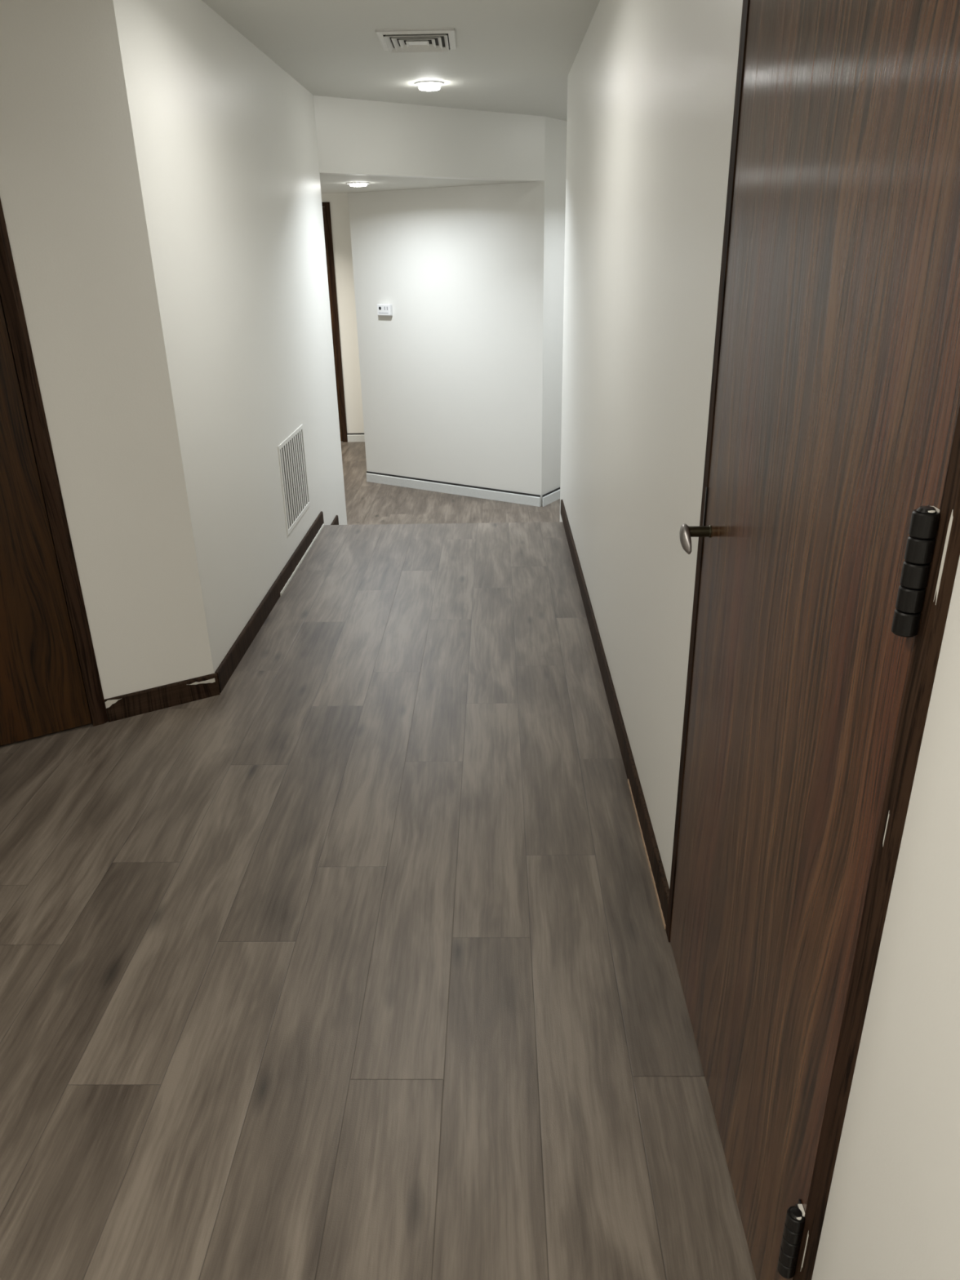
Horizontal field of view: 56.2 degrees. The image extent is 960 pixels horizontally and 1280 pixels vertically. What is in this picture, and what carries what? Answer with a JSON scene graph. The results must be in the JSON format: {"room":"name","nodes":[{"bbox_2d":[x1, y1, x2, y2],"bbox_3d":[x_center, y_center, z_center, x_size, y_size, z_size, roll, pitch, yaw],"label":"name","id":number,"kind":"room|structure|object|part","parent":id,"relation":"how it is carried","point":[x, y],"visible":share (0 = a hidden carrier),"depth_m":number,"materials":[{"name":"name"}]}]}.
{"room":"hallway","nodes":[
{"label":"hallway","id":0,"kind":"room"},
{"bbox_2d":[0,0,213,699],"bbox_3d":[-1.780,-0.702,2.516,1.750,2.343,0.120,-14,27,-28],"label":"wall","id":1,"kind":"structure","parent":0,"point":[71,197],"depth_m":2.74,"materials":[{"name":"paint"}]},
{"bbox_2d":[0,198,108,746],"bbox_3d":[-1.771,-0.576,2.565,0.975,2.073,0.132,-14,27,-28],"label":"door","id":2,"kind":"structure","parent":1,"relation":"in","point":[50,681],"depth_m":2.87,"materials":[{"name":"brown wood"}]},
{"bbox_2d":[103,672,220,722],"bbox_3d":[-1.138,0.205,3.234,0.394,0.085,0.013,-14,27,-28],"label":"baseboard","id":3,"kind":"structure","parent":1,"relation":"attached to","point":[137,703],"depth_m":3.23,"materials":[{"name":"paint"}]},
{"bbox_2d":[112,0,346,673],"bbox_3d":[-1.033,-1.252,4.374,0.120,2.843,3.170,-1,24,1],"label":"wall","id":4,"kind":"structure","parent":0,"point":[225,143],"depth_m":3.60,"materials":[{"name":"paint"}]},
{"bbox_2d":[214,511,324,693],"bbox_3d":[-0.955,-0.285,4.352,0.017,0.085,2.220,-1,24,1],"label":"baseboard","id":5,"kind":"structure","parent":4,"relation":"attached to","point":[233,658],"depth_m":4.01,"materials":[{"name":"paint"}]},
{"bbox_2d":[277,424,310,535],"bbox_3d":[-0.962,-0.843,4.671,0.009,0.445,0.590,-1,24,1],"label":"air vent","id":6,"kind":"object","parent":4,"relation":"in","point":[291,451],"visible":1,"depth_m":4.64,"materials":[{"name":"metal"}]},
{"bbox_2d":[330,515,338,524],"bbox_3d":[-0.935,-0.683,5.656,0.012,0.075,0.490,-1,24,1],"label":"baseboard","id":7,"kind":"structure","parent":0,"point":[335,522],"depth_m":5.79,"materials":[{"name":"wood"}]},
{"bbox_2d":[320,193,364,433],"bbox_3d":[-2.145,-3.491,9.573,2.000,2.843,0.120,-1,24,1],"label":"wall","id":8,"kind":"structure","parent":0,"point":[339,202],"depth_m":9.49,"materials":[{"name":"paint"}]},
{"bbox_2d":[321,202,347,442],"bbox_3d":[-1.976,-3.339,9.630,0.953,2.413,0.130,-1,24,1],"label":"door","id":9,"kind":"structure","parent":8,"relation":"in","point":[326,206],"depth_m":9.53,"materials":[{"name":"brown wood"}]},
{"bbox_2d":[346,433,364,441],"bbox_3d":[-1.301,-2.259,10.025,0.355,0.094,0.012,-1,24,1],"label":"baseboard","id":10,"kind":"structure","parent":8,"relation":"attached to","point":[351,437],"depth_m":10.02,"materials":[{"name":"white wood"}]},
{"bbox_2d":[0,521,756,1279],"bbox_3d":[-1.191,0.719,2.349,3.310,0.150,6.700,-1,24,1],"label":"floor","id":11,"kind":"structure","parent":0,"point":[352,958],"depth_m":2.04,"materials":[{"name":"grey laminate"}]},
{"bbox_2d":[201,0,599,121],"bbox_3d":[-0.615,-2.528,3.599,5.520,0.100,11.800,-1,24,1],"label":"ceiling","id":12,"kind":"structure","parent":0,"point":[510,56],"depth_m":4.07,"materials":[{"name":"paint"}]},
{"bbox_2d":[375,27,456,53],"bbox_3d":[-0.271,-2.603,3.910,0.326,0.022,0.386,-1,24,0],"label":"ceiling vent","id":13,"kind":"object","parent":12,"relation":"in","point":[409,40],"visible":1,"depth_m":3.86,"materials":[{"name":"metal"}]},
{"bbox_3d":[-0.271,-2.602,3.911,0.090,0.004,0.110,-1,24,0],"label":"plate","id":14,"kind":"part","parent":13,"relation":"part of","materials":[{"name":"metal"}]},
{"bbox_2d":[414,80,444,91],"bbox_3d":[-0.279,-3.051,4.953,0.160,0.031,0.160,-1,24,1],"label":"recessed light","id":15,"kind":"object","parent":12,"relation":"in","point":[428,86],"visible":1,"depth_m":4.91,"materials":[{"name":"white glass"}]},
{"bbox_2d":[418,83,439,91],"bbox_3d":[-0.279,-3.051,4.953,0.119,0.031,0.119,-1,24,1],"label":"diffuser","id":16,"kind":"object","parent":15,"relation":"attached to","point":[422,86],"depth_m":4.92,"materials":[{"name":"white plastic"}]},
{"bbox_2d":[319,173,524,193],"bbox_3d":[-1.400,-3.424,6.326,3.618,0.403,2.132,-1,24,1],"label":"ceiling","id":17,"kind":"structure","parent":0,"point":[330,184],"depth_m":6.43,"materials":[{"name":"paint"}]},
{"bbox_2d":[346,182,369,186],"bbox_3d":[-0.853,-3.189,6.293,0.160,0.021,0.160,-1,24,1],"label":"recessed light","id":18,"kind":"object","parent":17,"relation":"in","point":[351,184],"visible":1,"depth_m":6.25,"materials":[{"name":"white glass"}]},
{"bbox_2d":[349,183,366,186],"bbox_3d":[-0.853,-3.189,6.293,0.119,0.021,0.119,-1,24,1],"label":"diffuser","id":19,"kind":"object","parent":18,"relation":"attached to","point":[351,184],"depth_m":6.26,"materials":[{"name":"white plastic"}]},
{"bbox_2d":[313,95,545,182],"bbox_3d":[-0.273,-3.256,5.891,1.850,0.403,0.109,-19,29,-35],"label":"wall header","id":20,"kind":"structure","parent":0,"point":[355,137],"depth_m":5.79,"materials":[{"name":"paint"}]},
{"bbox_2d":[340,441,559,524],"bbox_3d":[-0.503,-1.292,8.008,5.300,0.100,4.700,-1,24,1],"label":"floor","id":21,"kind":"structure","parent":0,"point":[366,503],"depth_m":7.45,"materials":[{"name":"brown wood"}]},
{"bbox_2d":[347,116,567,506],"bbox_3d":[0.161,-2.924,8.166,2.656,2.843,2.848,-1,24,1],"label":"wall","id":22,"kind":"structure","parent":0,"point":[462,384],"depth_m":7.26,"materials":[{"name":"paint"}]},
{"bbox_2d":[377,303,392,315],"bbox_3d":[-0.798,-2.765,7.533,0.136,0.096,0.045,13,27,30],"label":"thermostat","id":23,"kind":"object","parent":22,"relation":"attached to","point":[383,309],"visible":1,"depth_m":7.51,"materials":[{"name":"white plastic"}]},
{"bbox_2d":[366,471,540,506],"bbox_3d":[-0.276,-1.325,7.830,1.827,0.094,0.012,14,27,30],"label":"baseboard","id":24,"kind":"structure","parent":22,"relation":"attached to","point":[521,498],"depth_m":7.79,"materials":[{"name":"white wood"}]},
{"bbox_2d":[542,487,559,506],"bbox_3d":[1.018,-1.471,8.109,0.013,0.094,1.902,13,27,29],"label":"baseboard","id":25,"kind":"structure","parent":22,"relation":"attached to","point":[549,497],"depth_m":7.47,"materials":[{"name":"white wood"}]},
{"bbox_2d":[560,0,959,1279],"bbox_3d":[0.504,-0.296,2.110,0.120,2.843,7.120,-1,24,1],"label":"wall","id":26,"kind":"structure","parent":0,"point":[651,84],"depth_m":1.99,"materials":[{"name":"paint"}]},
{"bbox_2d":[560,499,669,930],"bbox_3d":[0.474,-0.083,3.825,0.014,0.085,3.706,-1,24,1],"label":"baseboard","id":27,"kind":"structure","parent":26,"relation":"attached to","point":[660,881],"depth_m":2.78,"materials":[{"name":"brown wood"}]},
{"bbox_2d":[666,0,959,1279],"bbox_3d":[0.456,-0.064,1.301,0.186,2.063,0.935,-1,24,1],"label":"door","id":28,"kind":"structure","parent":26,"relation":"in","point":[828,532],"depth_m":1.13,"materials":[{"name":"brown wood"}]},
{"bbox_3d":[0.378,-0.186,1.654,0.020,0.049,0.041,-1,24,1],"label":"handle lever","id":29,"kind":"part","parent":28,"relation":"part of","materials":[{"name":"silver metal"}]},
{"bbox_3d":[0.426,-0.251,1.694,0.004,0.075,0.006,-1,24,1],"label":"strike plate","id":30,"kind":"part","parent":28,"relation":"part of","materials":[{"name":"metal"}]},
{"bbox_3d":[0.424,-0.201,1.662,0.004,0.024,0.024,-1,24,1],"label":"handle","id":31,"kind":"part","parent":28,"relation":"part of","materials":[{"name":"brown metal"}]}
]}

